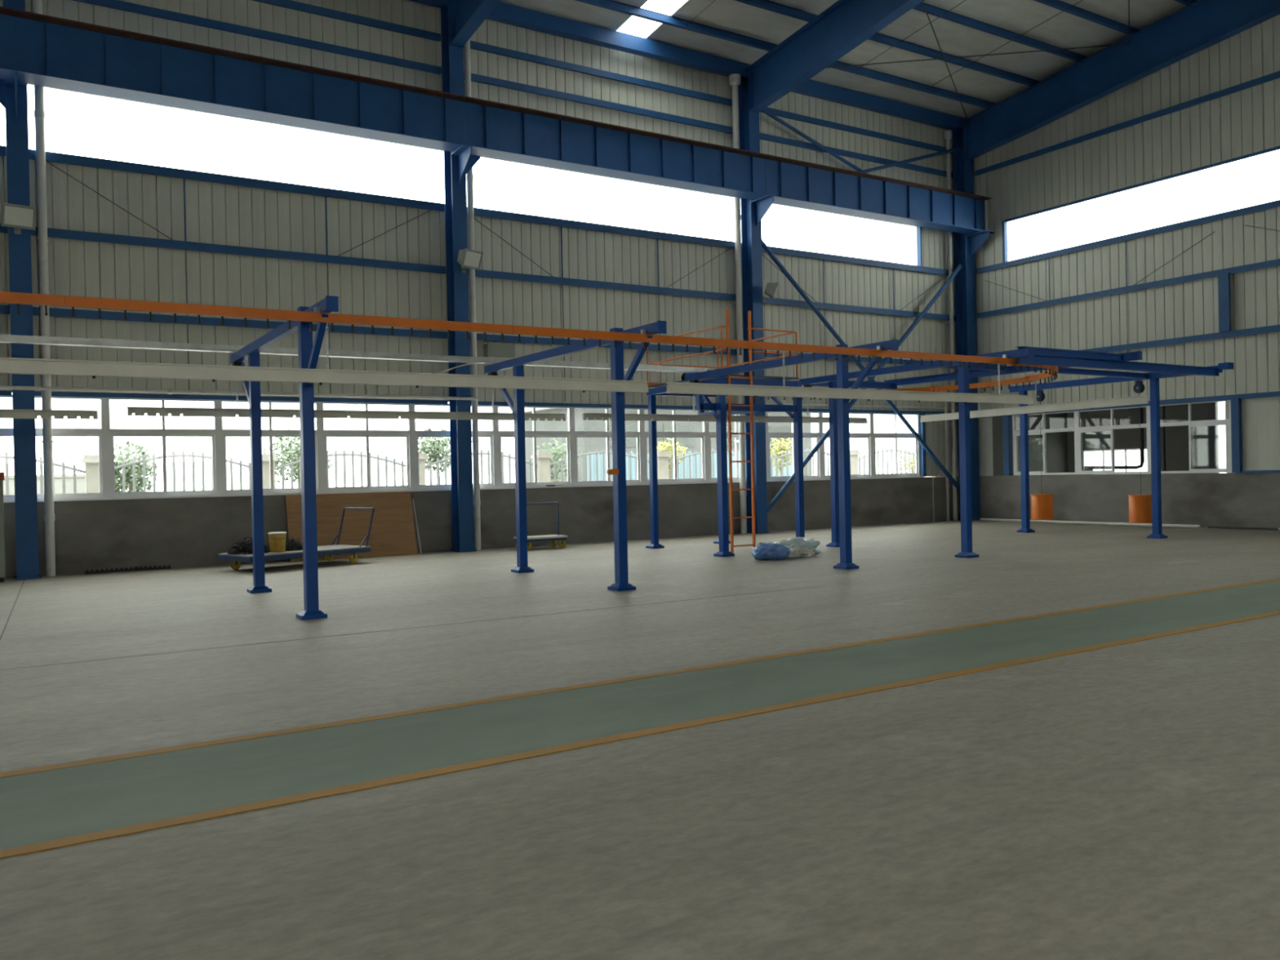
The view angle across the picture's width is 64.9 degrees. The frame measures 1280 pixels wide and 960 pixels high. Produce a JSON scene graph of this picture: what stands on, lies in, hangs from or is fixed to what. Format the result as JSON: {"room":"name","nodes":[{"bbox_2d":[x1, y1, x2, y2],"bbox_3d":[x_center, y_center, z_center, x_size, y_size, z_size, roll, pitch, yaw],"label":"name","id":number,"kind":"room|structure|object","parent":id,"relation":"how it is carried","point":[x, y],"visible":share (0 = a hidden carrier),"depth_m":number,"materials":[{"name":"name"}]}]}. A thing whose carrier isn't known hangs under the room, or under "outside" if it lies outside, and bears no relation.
{"room":"factory floor","nodes":[
{"label":"factory floor","id":0,"kind":"room"},
{"bbox_2d":[0,408,97,419],"bbox_3d":[-10.746,-0.858,12.515,7.050,0.123,0.100,-1,0,-32],"label":"hanging rail","id":1,"kind":"object","parent":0,"point":[4,413],"visible":1,"depth_m":14.02,"materials":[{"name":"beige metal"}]},
{"bbox_2d":[0,0,959,577],"bbox_3d":[-7.411,-4.464,20.201,41.410,12.200,0.330,-1,0,-32],"label":"wall","id":2,"kind":"structure","parent":0,"point":[117,229],"depth_m":21.91,"materials":[{"name":"white metal"}]},
{"bbox_2d":[0,395,107,501],"bbox_3d":[-10.709,-0.583,18.099,1.950,1.880,0.090,-1,0,-32],"label":"window","id":3,"kind":"structure","parent":2,"relation":"in","point":[4,432],"depth_m":18.42,"materials":[{"name":"white metal"}]},
{"bbox_2d":[105,397,220,497],"bbox_3d":[-9.055,-0.623,19.131,1.950,1.880,0.090,-1,0,-32],"label":"window","id":4,"kind":"structure","parent":2,"relation":"in","point":[110,433],"depth_m":19.09,"materials":[{"name":"white metal"}]},
{"bbox_2d":[26,83,444,151],"bbox_3d":[-7.659,-6.573,20.044,8.110,1.230,0.050,-1,0,-32],"label":"window","id":5,"kind":"structure","parent":2,"relation":"in","point":[27,83],"depth_m":19.76,"materials":[{"name":"white metal"}]},
{"bbox_2d":[217,400,321,495],"bbox_3d":[-7.401,-0.663,20.162,1.950,1.880,0.090,-1,0,-32],"label":"window","id":6,"kind":"structure","parent":2,"relation":"in","point":[223,433],"depth_m":20.12,"materials":[{"name":"white metal"}]},
{"bbox_2d":[320,401,413,492],"bbox_3d":[-5.747,-0.703,21.194,1.950,1.880,0.090,-1,0,-32],"label":"window","id":7,"kind":"structure","parent":2,"relation":"in","point":[367,433],"depth_m":21.16,"materials":[{"name":"white metal"}]},
{"bbox_2d":[411,403,497,489],"bbox_3d":[-4.093,-0.744,22.226,1.950,1.880,0.090,-1,0,-32],"label":"window","id":8,"kind":"structure","parent":2,"relation":"in","point":[491,434],"depth_m":22.02,"materials":[{"name":"white metal"}]},
{"bbox_2d":[483,342,515,358],"bbox_3d":[-3.170,-2.905,22.599,0.660,0.320,0.290,-1,0,-32],"label":"junction box","id":9,"kind":"object","parent":2,"relation":"attached to","point":[493,349],"visible":0.96,"depth_m":22.48,"materials":[{"name":"grey metal"}]},
{"bbox_2d":[495,404,573,488],"bbox_3d":[-2.439,-0.784,23.258,1.950,1.880,0.090,-1,0,-32],"label":"window","id":10,"kind":"structure","parent":2,"relation":"in","point":[568,434],"depth_m":23.24,"materials":[{"name":"white metal"}]},
{"bbox_2d":[571,406,643,485],"bbox_3d":[-0.784,-0.824,24.290,1.950,1.880,0.090,-1,0,-32],"label":"window","id":11,"kind":"structure","parent":2,"relation":"in","point":[575,434],"depth_m":24.25,"materials":[{"name":"white metal"}]},
{"bbox_2d":[641,408,707,484],"bbox_3d":[0.870,-0.864,25.322,1.950,1.880,0.090,-1,0,-32],"label":"window","id":12,"kind":"structure","parent":2,"relation":"in","point":[673,434],"depth_m":25.30,"materials":[{"name":"white metal"}]},
{"bbox_2d":[706,410,767,482],"bbox_3d":[2.524,-0.904,26.354,1.950,1.880,0.090,-1,0,-32],"label":"window","id":13,"kind":"structure","parent":2,"relation":"in","point":[709,434],"depth_m":25.94,"materials":[{"name":"white metal"}]},
{"bbox_2d":[765,411,822,480],"bbox_3d":[4.178,-0.945,27.386,1.950,1.880,0.090,-1,0,-32],"label":"window","id":14,"kind":"structure","parent":2,"relation":"in","point":[817,435],"depth_m":27.36,"materials":[{"name":"white metal"}]},
{"bbox_2d":[820,412,873,479],"bbox_3d":[5.832,-0.985,28.417,1.950,1.880,0.090,-1,0,-32],"label":"window","id":15,"kind":"structure","parent":2,"relation":"in","point":[868,436],"depth_m":28.72,"materials":[{"name":"white metal"}]},
{"bbox_2d":[871,413,920,477],"bbox_3d":[7.486,-1.025,29.449,1.950,1.880,0.090,-1,0,-32],"label":"window","id":16,"kind":"structure","parent":2,"relation":"in","point":[875,435],"depth_m":29.42,"materials":[{"name":"white metal"}]},
{"bbox_2d":[939,320,949,520],"bbox_3d":[9.205,-1.776,30.341,0.096,6.020,0.175,-1,0,-32],"label":"downpipe","id":17,"kind":"object","parent":2,"relation":"attached to","point":[946,441],"visible":0.87,"depth_m":30.28,"materials":[{"name":"white plastic"}]},
{"bbox_2d":[943,130,957,520],"bbox_3d":[9.422,-4.652,30.447,0.228,11.760,0.259,-1,0,-32],"label":"downpipe","id":18,"kind":"object","parent":2,"relation":"attached to","point":[947,134],"visible":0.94,"depth_m":30.39,"materials":[{"name":"white plastic"}]},
{"bbox_2d":[0,520,1279,959],"bbox_3d":[2.647,1.576,11.598,49.300,0.205,25.500,-1,0,-32],"label":"floor","id":19,"kind":"structure","parent":0,"point":[1056,741],"depth_m":5.79,"materials":[{"name":"concrete"}]},
{"bbox_2d":[0,471,5,582],"bbox_3d":[-11.161,0.804,16.893,0.850,1.860,0.370,-1,0,-32],"label":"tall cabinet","id":20,"kind":"object","parent":19,"relation":"on","point":[2,574],"visible":1,"depth_m":16.97,"materials":[{"name":"grey metal"}]},
{"bbox_2d":[0,0,41,580],"bbox_3d":[-10.818,-4.266,17.209,0.745,11.980,1.200,-1,0,-32],"label":"steel column","id":21,"kind":"structure","parent":19,"relation":"on","point":[13,90],"depth_m":17.42,"materials":[{"name":"metal"}]},
{"bbox_2d":[0,6,15,79],"bbox_3d":[-14.043,-7.327,14.913,8.112,1.120,0.520,-1,0,-32],"label":"beam","id":22,"kind":"structure","parent":21,"relation":"on","point":[7,49],"depth_m":16.98,"materials":[{"name":"blue metal"}]},
{"bbox_2d":[0,202,36,235],"bbox_3d":[-10.650,-4.461,17.193,0.504,0.424,0.475,-1,0,-41],"label":"floodlight","id":23,"kind":"object","parent":21,"relation":"attached to","point":[18,217],"visible":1,"depth_m":17.07,"materials":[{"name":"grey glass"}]},
{"bbox_2d":[0,385,479,400],"bbox_3d":[-10.435,-1.595,17.534,16.320,0.094,0.094,-1,0,-32],"label":"conduit","id":24,"kind":"object","parent":21,"relation":"attached to","point":[168,391],"visible":1,"depth_m":18.96,"materials":[{"name":"white plastic"}]},
{"bbox_2d":[14,8,468,151],"bbox_3d":[-7.160,-7.494,19.207,8.102,1.120,0.520,-1,0,-32],"label":"beam","id":25,"kind":"structure","parent":21,"relation":"on","point":[56,52],"depth_m":18.83,"materials":[{"name":"blue metal"}]},
{"bbox_2d":[31,0,55,577],"bbox_3d":[-10.622,-4.214,17.883,0.285,11.860,0.342,-1,0,-32],"label":"downpipe","id":26,"kind":"object","parent":19,"relation":"on","point":[42,239],"visible":0.82,"depth_m":17.81,"materials":[{"name":"white plastic"}]},
{"bbox_2d":[84,564,170,573],"bbox_3d":[-9.471,1.654,18.619,1.430,0.070,0.060,-1,0,-32],"label":"strip","id":27,"kind":"object","parent":19,"relation":"on","point":[164,566],"visible":1,"depth_m":18.58,"materials":[{"name":"black metal"}]},
{"bbox_2d":[230,295,338,620],"bbox_3d":[-4.715,-0.193,13.181,0.302,3.630,5.643,-1,0,-31],"label":"gantry","id":28,"kind":"object","parent":19,"relation":"on","point":[308,353],"visible":0.82,"depth_m":11.75,"materials":[{"name":"metal"}]},
{"bbox_2d":[126,380,566,421],"bbox_3d":[-4.407,-1.294,16.472,7.150,0.577,0.100,-1,0,-32],"label":"hanging rail","id":29,"kind":"object","parent":28,"relation":"hanging from","point":[138,411],"visible":0.94,"depth_m":16.22,"materials":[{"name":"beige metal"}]},
{"bbox_2d":[218,506,374,569],"bbox_3d":[-6.423,1.096,19.004,1.100,1.055,2.639,-1,0,40],"label":"trolley","id":30,"kind":"object","parent":19,"relation":"on","point":[328,551],"visible":0.83,"depth_m":18.90,"materials":[{"name":"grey metal"}]},
{"bbox_2d":[226,537,270,554],"bbox_3d":[-7.084,1.181,18.226,0.728,0.297,0.621,-1,0,-32],"label":"heap","id":31,"kind":"object","parent":30,"relation":"on","point":[243,547],"visible":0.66,"depth_m":18.06,"materials":[{"name":"black metal"}]},
{"bbox_2d":[267,532,286,552],"bbox_3d":[-6.670,1.143,18.508,0.320,0.358,0.320,-1,0,-32],"label":"bucket","id":32,"kind":"object","parent":30,"relation":"on","point":[277,540],"visible":1,"depth_m":18.39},
{"bbox_2d":[285,491,417,562],"bbox_3d":[-5.915,0.938,20.706,2.600,1.330,0.410,-1,0,-32],"label":"plywood sheet","id":33,"kind":"object","parent":19,"relation":"on","point":[392,533],"visible":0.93,"depth_m":20.82,"materials":[{"name":"wood"}]},
{"bbox_2d":[440,0,479,552],"bbox_3d":[-3.646,-4.441,21.683,0.745,11.980,1.200,-1,0,-32],"label":"steel column","id":34,"kind":"structure","parent":19,"relation":"on","point":[457,163],"depth_m":21.74,"materials":[{"name":"metal"}]},
{"bbox_2d":[457,248,483,272],"bbox_3d":[-3.698,-4.690,21.527,0.471,0.424,0.504,-1,0,38],"label":"floodlight","id":35,"kind":"object","parent":34,"relation":"attached to","point":[467,258],"visible":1,"depth_m":21.41,"materials":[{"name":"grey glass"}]},
{"bbox_2d":[449,0,500,47],"bbox_3d":[2.363,-10.593,11.485,0.300,2.330,24.860,-1,0,-32],"label":"rafter","id":36,"kind":"object","parent":34,"relation":"on","point":[469,15],"visible":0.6,"depth_m":21.04,"materials":[{"name":"blue metal"}]},
{"bbox_2d":[464,96,771,199],"bbox_3d":[-0.263,-7.662,23.509,8.142,1.120,0.520,-1,0,-32],"label":"beam","id":37,"kind":"structure","parent":34,"relation":"on","point":[500,131],"depth_m":23.18,"materials":[{"name":"blue metal"}]},
{"bbox_2d":[463,38,480,550],"bbox_3d":[-3.719,-4.382,22.195,0.266,11.860,0.333,-1,0,-32],"label":"downpipe","id":38,"kind":"object","parent":19,"relation":"on","point":[469,176],"visible":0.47,"depth_m":22.12,"materials":[{"name":"white plastic"}]},
{"bbox_2d":[513,502,567,550],"bbox_3d":[-2.206,1.010,22.247,1.040,1.014,0.600,-1,0,-32],"label":"trolley","id":39,"kind":"object","parent":19,"relation":"on","point":[553,538],"visible":0.7,"depth_m":22.24,"materials":[{"name":"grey metal"}]},
{"bbox_2d":[484,320,666,591],"bbox_3d":[-1.135,-0.280,15.414,0.302,3.630,5.643,-1,0,-31],"label":"gantry","id":40,"kind":"object","parent":19,"relation":"on","point":[517,406],"visible":0.8,"depth_m":13.98,"materials":[{"name":"metal"}]},
{"bbox_2d":[0,334,706,373],"bbox_3d":[-6.186,-1.976,15.131,17.600,0.102,0.144,-1,0,-32],"label":"channel","id":41,"kind":"object","parent":40,"relation":"on","point":[95,342],"visible":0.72,"depth_m":15.61,"materials":[{"name":"metal"}]},
{"bbox_2d":[0,291,1057,399],"bbox_3d":[-3.892,-1.754,14.724,27.048,0.212,6.785,-1,0,-32],"label":"track","id":42,"kind":"object","parent":40,"relation":"hanging from","point":[6,297],"visible":0.8,"depth_m":12.10,"materials":[{"name":"metal"}]},
{"bbox_2d":[0,323,648,392],"bbox_3d":[-6.555,-1.319,9.180,15.650,0.694,0.100,-1,0,-32],"label":"hanging rail","id":43,"kind":"object","parent":42,"relation":"hanging from","point":[7,365],"visible":1,"depth_m":10.93,"materials":[{"name":"beige metal"}]},
{"bbox_2d":[666,351,1034,404],"bbox_3d":[3.599,-1.566,15.514,7.610,0.694,0.100,-1,0,-32],"label":"hanging rail","id":44,"kind":"object","parent":42,"relation":"hanging from","point":[692,388],"visible":1,"depth_m":15.10,"materials":[{"name":"beige metal"}]},
{"bbox_2d":[920,380,1148,422],"bbox_3d":[7.834,-1.684,20.779,0.100,0.694,5.997,-1,0,-25],"label":"hanging rail","id":45,"kind":"object","parent":42,"relation":"hanging from","point":[1142,399],"visible":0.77,"depth_m":20.16,"materials":[{"name":"beige metal"}]},
{"bbox_2d":[645,325,804,548],"bbox_3d":[1.528,-0.771,20.929,2.615,4.437,2.940,-1,0,-32],"label":"platform","id":46,"kind":"object","parent":19,"relation":"on","point":[660,388],"visible":0.63,"depth_m":20.40,"materials":[{"name":"blue paint"}]},
{"bbox_2d":[725,308,755,553],"bbox_3d":[1.963,-0.929,19.560,0.584,4.750,0.045,-1,0,-32],"label":"ladder","id":47,"kind":"object","parent":46,"relation":"attached to","point":[729,405],"visible":0.97,"depth_m":19.53,"materials":[{"name":"metal"}]},
{"bbox_2d":[728,73,746,533],"bbox_3d":[2.563,-4.535,26.102,0.304,11.860,0.352,-1,0,-32],"label":"downpipe","id":48,"kind":"object","parent":19,"relation":"on","point":[734,79],"visible":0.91,"depth_m":26.02,"materials":[{"name":"white plastic"}]},
{"bbox_2d":[737,71,779,533],"bbox_3d":[3.267,-4.609,25.995,0.745,11.980,1.200,-1,0,-32],"label":"steel column","id":49,"kind":"structure","parent":19,"relation":"on","point":[753,211],"depth_m":26.08,"materials":[{"name":"metal"}]},
{"bbox_2d":[760,108,867,173],"bbox_3d":[6.290,-8.671,28.357,7.759,2.574,0.097,-1,0,-32],"label":"tube","id":50,"kind":"object","parent":49,"relation":"attached to","point":[766,112],"visible":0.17,"depth_m":27.30,"materials":[{"name":"blue paint"}]},
{"bbox_2d":[744,0,924,112],"bbox_3d":[9.276,-10.761,15.797,0.300,2.330,24.860,-1,0,-32],"label":"rafter","id":51,"kind":"object","parent":49,"relation":"on","point":[843,26],"visible":0.84,"depth_m":23.83,"materials":[{"name":"blue metal"}]},
{"bbox_2d":[761,240,959,492],"bbox_3d":[6.407,-2.997,28.390,7.807,6.997,0.123,-1,0,-32],"label":"tube","id":52,"kind":"object","parent":49,"relation":"attached to","point":[764,246],"visible":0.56,"depth_m":27.83,"materials":[{"name":"blue paint"}]},
{"bbox_2d":[767,263,962,513],"bbox_3d":[6.485,-2.823,28.272,7.808,7.245,0.123,-1,0,-32],"label":"tube","id":53,"kind":"object","parent":49,"relation":"attached to","point":[959,267],"visible":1,"depth_m":28.42,"materials":[{"name":"blue paint"}]},
{"bbox_2d":[857,146,959,173],"bbox_3d":[6.364,-8.672,28.238,7.759,2.574,0.097,-1,0,-32],"label":"tube","id":54,"kind":"object","parent":49,"relation":"attached to","point":[956,148],"visible":0.59,"depth_m":29.12,"materials":[{"name":"blue paint"}]},
{"bbox_2d":[751,542,790,559],"bbox_3d":[2.386,1.288,18.359,0.809,0.311,0.628,-1,0,-32],"label":"plastic bag","id":55,"kind":"object","parent":19,"relation":"on","point":[768,550],"visible":1,"depth_m":18.13,"materials":[{"name":"plastic"}]},
{"bbox_2d":[685,338,898,569],"bbox_3d":[2.486,-0.369,17.721,0.296,3.630,5.563,-1,0,-31],"label":"gantry","id":56,"kind":"object","parent":19,"relation":"on","point":[842,364],"visible":0.82,"depth_m":16.34,"materials":[{"name":"metal"}]},
{"bbox_2d":[581,394,867,423],"bbox_3d":[1.985,-1.460,20.459,7.180,0.557,0.100,-1,0,-32],"label":"hanging rail","id":57,"kind":"object","parent":56,"relation":"hanging from","point":[590,416],"visible":0.9,"depth_m":19.95,"materials":[{"name":"beige metal"}]},
{"bbox_2d":[778,537,822,553],"bbox_3d":[3.071,1.257,19.421,0.946,0.333,0.764,-1,0,-3],"label":"plastic film","id":58,"kind":"object","parent":19,"relation":"on","point":[811,544],"visible":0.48,"depth_m":19.25,"materials":[{"name":"white"}]},
{"bbox_2d":[799,346,1034,558],"bbox_3d":[5.093,-0.406,19.227,0.396,3.580,5.763,-1,0,-31],"label":"gantry","id":59,"kind":"object","parent":19,"relation":"on","point":[966,552],"visible":0.75,"depth_m":17.95,"materials":[{"name":"metal"}]},
{"bbox_2d":[812,380,897,389],"bbox_3d":[4.807,-2.129,22.400,2.550,0.150,0.100,-1,0,-32],"label":"support beam","id":60,"kind":"structure","parent":59,"relation":"attached to","point":[865,384],"depth_m":22.64,"materials":[{"name":"metal"}]},
{"bbox_2d":[951,124,995,520],"bbox_3d":[10.085,-4.774,30.248,0.420,11.980,1.200,-1,0,-32],"label":"steel column","id":61,"kind":"structure","parent":19,"relation":"on","point":[966,246],"depth_m":30.44,"materials":[{"name":"metal"}]},
{"bbox_2d":[764,155,991,234],"bbox_3d":[6.758,-7.832,27.889,8.396,1.120,0.520,-1,0,-32],"label":"beam","id":62,"kind":"structure","parent":61,"relation":"on","point":[798,184],"depth_m":27.59,"materials":[{"name":"blue metal"}]},
{"bbox_2d":[958,0,1279,159],"bbox_3d":[16.240,-10.930,20.142,0.300,2.330,24.860,-1,0,-32],"label":"rafter","id":63,"kind":"object","parent":61,"relation":"on","point":[1202,24],"visible":0.9,"depth_m":26.25,"materials":[{"name":"blue metal"}]},
{"bbox_2d":[1009,362,1233,538],"bbox_3d":[10.526,-0.548,22.450,0.290,3.600,5.250,-1,0,-32],"label":"gantry","id":64,"kind":"object","parent":19,"relation":"on","point":[1153,377],"visible":0.99,"depth_m":21.61,"materials":[{"name":"metal"}]},
{"bbox_2d":[1035,390,1044,401],"bbox_3d":[9.598,-2.022,24.126,0.140,0.273,0.230,-1,0,-32],"label":"pulley","id":65,"kind":"object","parent":64,"relation":"attached to","point":[1040,395],"visible":0.95,"depth_m":24.08,"materials":[{"name":"blue metal"}]},
{"bbox_2d":[1031,401,1053,519],"bbox_3d":[9.630,-0.469,24.135,0.504,2.840,0.504,-1,0,-32],"label":"counterweight","id":66,"kind":"object","parent":65,"relation":"hanging from","point":[1042,504],"visible":1,"depth_m":23.95,"materials":[{"name":"orange paint"}]},
{"bbox_2d":[1057,368,1147,378],"bbox_3d":[9.516,-2.212,20.800,3.250,0.120,0.100,-1,0,-32],"label":"support beam","id":67,"kind":"structure","parent":64,"relation":"attached to","point":[1061,371],"depth_m":20.81,"materials":[{"name":"metal"}]},
{"bbox_2d":[1015,354,1218,376],"bbox_3d":[9.045,-2.126,18.720,6.285,0.168,0.121,-1,0,-33],"label":"support beam","id":68,"kind":"structure","parent":64,"relation":"attached to","point":[1038,359],"depth_m":18.52,"materials":[{"name":"metal"}]},
{"bbox_2d":[883,351,1142,386],"bbox_3d":[7.457,-2.266,20.981,0.132,0.158,6.120,-1,0,-34],"label":"support beam","id":69,"kind":"structure","parent":68,"relation":"on","point":[1137,355],"depth_m":21.42,"materials":[{"name":"metal"}]},
{"bbox_2d":[902,360,1006,371],"bbox_3d":[6.291,-2.266,19.968,2.900,0.110,0.100,-1,0,-32],"label":"support beam","id":70,"kind":"structure","parent":69,"relation":"attached to","point":[973,366],"depth_m":20.25,"materials":[{"name":"metal"}]},
{"bbox_2d":[1015,346,1124,360],"bbox_3d":[7.657,-2.233,17.814,2.935,0.126,0.110,-1,0,-32],"label":"support beam","id":71,"kind":"structure","parent":68,"relation":"on","point":[1042,351],"depth_m":17.84,"materials":[{"name":"metal"}]},
{"bbox_2d":[1133,380,1144,393],"bbox_3d":[10.921,-2.037,22.005,0.140,0.273,0.230,-1,0,-32],"label":"pulley","id":72,"kind":"object","parent":64,"relation":"attached to","point":[1139,387],"visible":1,"depth_m":21.97,"materials":[{"name":"blue metal"}]},
{"bbox_2d":[1128,392,1151,523],"bbox_3d":[10.953,-0.484,22.014,0.504,2.840,0.504,-1,0,-32],"label":"counterweight","id":73,"kind":"object","parent":72,"relation":"hanging from","point":[1140,505],"visible":0.88,"depth_m":21.82,"materials":[{"name":"orange paint"}]},
{"bbox_2d":[1053,520,1200,528],"bbox_3d":[12.585,1.148,26.226,0.088,0.087,4.001,-1,0,-33],"label":"pipe","id":74,"kind":"object","parent":19,"relation":"on","point":[1055,522],"visible":1,"depth_m":26.14,"materials":[{"name":"white plastic"}]},
{"bbox_2d":[408,0,1198,131],"bbox_3d":[-0.931,-11.118,9.516,41.350,1.640,25.400,-1,0,-32],"label":"ceiling","id":75,"kind":"structure","parent":0,"point":[941,64],"depth_m":25.28,"materials":[{"name":"white metal"}]},
{"bbox_2d":[931,402,1219,476],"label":"window","id":76,"kind":"structure","parent":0,"point":[1060,457],"depth_m":34.01,"materials":[{"name":"paint"}]},
{"bbox_2d":[973,13,1279,528],"bbox_3d":[16.687,-5.596,20.182,0.400,13.466,25.479,-1,0,-32],"label":"wall","id":77,"kind":"structure","parent":0,"point":[1203,291],"depth_m":25.66,"materials":[{"name":"white metal"}]},
{"bbox_2d":[1012,411,1077,475],"bbox_3d":[11.538,-1.034,28.670,0.090,1.780,2.090,-1,0,-32],"label":"window","id":78,"kind":"structure","parent":77,"relation":"in","point":[1015,433],"depth_m":28.66,"materials":[{"name":"white metal"}]},
{"bbox_2d":[1075,405,1150,474],"bbox_3d":[12.644,-1.047,26.897,0.090,1.780,2.090,-1,0,-32],"label":"window","id":79,"kind":"structure","parent":77,"relation":"in","point":[1080,430],"depth_m":26.91,"materials":[{"name":"white metal"}]},
{"bbox_2d":[1083,405,1166,475],"bbox_3d":[14.055,-1.010,29.288,0.253,4.300,2.398,-1,0,-35],"label":"pipe","id":80,"kind":"object","parent":77,"relation":"attached to","point":[1141,409],"visible":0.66,"depth_m":28.70,"materials":[{"name":"black metal"}]},
{"bbox_2d":[1148,400,1231,473],"bbox_3d":[13.750,-1.060,25.124,0.090,1.780,2.090,-1,0,-32],"label":"window","id":81,"kind":"structure","parent":77,"relation":"in","point":[1227,422],"depth_m":24.98,"materials":[{"name":"white metal"}]},
{"label":"outside","id":82,"kind":"structure","parent":0,"visible":0},
{"bbox_3d":[-16.114,1.763,73.144,170.000,0.200,98.800,-1,0,-32],"label":"yard","id":83,"kind":"structure","parent":82,"visible":0},
{"bbox_2d":[0,452,85,494],"bbox_3d":[-16.176,0.620,25.264,3.991,2.640,0.200,-1,0,-32],"label":"fence panel","id":84,"kind":"object","parent":83,"relation":"on","point":[6,456],"visible":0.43,"depth_m":25.78,"materials":[{"name":"metal"}]},
{"bbox_2d":[3,474,119,494],"bbox_3d":[-22.419,0.948,33.330,9.200,2.150,0.400,-1,0,-32],"label":"wall","id":85,"kind":"structure","parent":83,"relation":"on","point":[80,478],"depth_m":34.69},
{"bbox_2d":[80,454,99,493],"bbox_3d":[-14.321,0.620,26.421,0.560,2.550,0.560,-1,0,-32],"label":"pillar","id":86,"kind":"structure","parent":83,"relation":"on","point":[91,461],"depth_m":26.21,"materials":[{"name":"concrete"}]},
{"bbox_2d":[114,436,158,492],"bbox_3d":[-14.546,0.331,28.673,1.367,3.117,1.436,-1,0,30],"label":"tree","id":87,"kind":"object","parent":83,"relation":"on","point":[139,467],"visible":0.65,"depth_m":28.51,"materials":[{"name":"green plant"}]},
{"bbox_2d":[114,451,251,492],"bbox_3d":[-12.486,0.530,27.566,3.951,2.640,0.200,-1,0,-32],"label":"fence panel","id":88,"kind":"object","parent":83,"relation":"on","point":[173,455],"visible":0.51,"depth_m":27.53,"materials":[{"name":"metal"}]},
{"bbox_2d":[262,453,278,488],"bbox_3d":[-10.648,0.530,28.712,0.560,2.550,0.560,-1,0,-32],"label":"pillar","id":89,"kind":"structure","parent":83,"relation":"on","point":[265,457],"depth_m":28.52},
{"bbox_2d":[262,427,334,488],"bbox_3d":[-10.572,0.045,31.167,2.110,3.494,2.071,-1,0,-32],"label":"tree","id":90,"kind":"object","parent":83,"relation":"on","point":[288,449],"visible":0.43,"depth_m":30.77,"materials":[{"name":"green plant"}]},
{"bbox_2d":[275,450,406,488],"bbox_3d":[-8.762,0.439,29.889,4.071,2.640,0.200,-1,0,-32],"label":"fence panel","id":91,"kind":"object","parent":83,"relation":"on","point":[344,454],"visible":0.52,"depth_m":30.00,"materials":[{"name":"metal"}]},
{"bbox_2d":[417,426,450,484],"bbox_3d":[-6.744,-0.040,33.538,1.782,3.479,1.728,-1,0,-32],"label":"tree","id":92,"kind":"object","parent":83,"relation":"on","point":[435,447],"visible":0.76,"depth_m":33.20,"materials":[{"name":"green plant"}]},
{"bbox_2d":[425,449,537,484],"bbox_3d":[-5.051,0.349,32.204,3.921,2.640,0.200,-1,0,-32],"label":"fence panel","id":93,"kind":"object","parent":83,"relation":"on","point":[481,453],"visible":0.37,"depth_m":32.20,"materials":[{"name":"metal"}]},
{"bbox_2d":[530,452,553,482],"bbox_3d":[-3.226,0.350,33.342,0.560,2.550,0.560,-1,0,-32],"label":"pillar","id":94,"kind":"structure","parent":83,"relation":"on","point":[543,459],"depth_m":33.16,"materials":[{"name":"concrete"}]},
{"bbox_2d":[531,437,579,481],"bbox_3d":[-2.998,0.028,35.840,1.738,3.162,1.810,-1,0,5],"label":"tree","id":95,"kind":"object","parent":83,"relation":"on","point":[556,455],"visible":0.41,"depth_m":35.75,"materials":[{"name":"green plant"}]},
{"bbox_2d":[550,448,649,481],"bbox_3d":[-1.233,0.256,34.586,4.320,2.640,0.200,-1,0,-32],"label":"fence panel","id":96,"kind":"object","parent":83,"relation":"on","point":[596,452],"visible":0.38,"depth_m":34.41,"materials":[{"name":"metal"}]},
{"bbox_2d":[511,407,812,482],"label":"window","id":97,"kind":"structure","parent":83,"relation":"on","point":[584,444],"depth_m":60.40,"materials":[{"name":"paint"}]},
{"bbox_2d":[657,451,671,479],"bbox_3d":[0.761,0.253,35.829,0.560,2.550,0.560,-1,0,-32],"label":"pillar","id":98,"kind":"structure","parent":83,"relation":"on","point":[662,456],"depth_m":35.64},
{"bbox_2d":[648,437,688,479],"bbox_3d":[1.093,-0.117,39.021,1.540,3.244,1.493,-1,0,-1],"label":"tree","id":99,"kind":"object","parent":83,"relation":"on","point":[666,446],"visible":0.44,"depth_m":38.88,"materials":[{"name":"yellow plant"}]},
{"bbox_2d":[586,450,791,480],"bbox_3d":[2.694,0.058,45.309,11.520,2.750,0.040,-1,0,-32],"label":"fence","id":100,"kind":"object","parent":83,"relation":"on","point":[599,456],"visible":0.09,"depth_m":44.80,"materials":[{"name":"metal"}]},
{"bbox_2d":[668,448,746,479],"bbox_3d":[2.711,0.160,37.046,4.220,2.640,0.200,-1,0,-32],"label":"fence panel","id":101,"kind":"object","parent":83,"relation":"on","point":[713,451],"visible":0.27,"depth_m":36.48,"materials":[{"name":"metal"}]},
{"bbox_2d":[769,437,791,475],"bbox_3d":[5.843,-0.253,41.965,1.611,3.285,1.581,-1,0,-32],"label":"tree","id":102,"kind":"object","parent":83,"relation":"on","point":[777,450],"visible":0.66,"depth_m":41.82,"materials":[{"name":"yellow plant"}]},
{"bbox_2d":[770,448,830,476],"bbox_3d":[6.613,0.066,39.480,4.220,2.640,0.200,-1,0,-32],"label":"fence panel","id":103,"kind":"object","parent":83,"relation":"on","point":[807,451],"visible":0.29,"depth_m":38.91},
{"bbox_2d":[857,447,915,474],"bbox_3d":[10.515,-0.029,41.914,4.220,2.640,0.200,-1,0,-32],"label":"fence panel","id":104,"kind":"object","parent":83,"relation":"on","point":[900,451],"visible":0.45,"depth_m":41.88,"materials":[{"name":"metal"}]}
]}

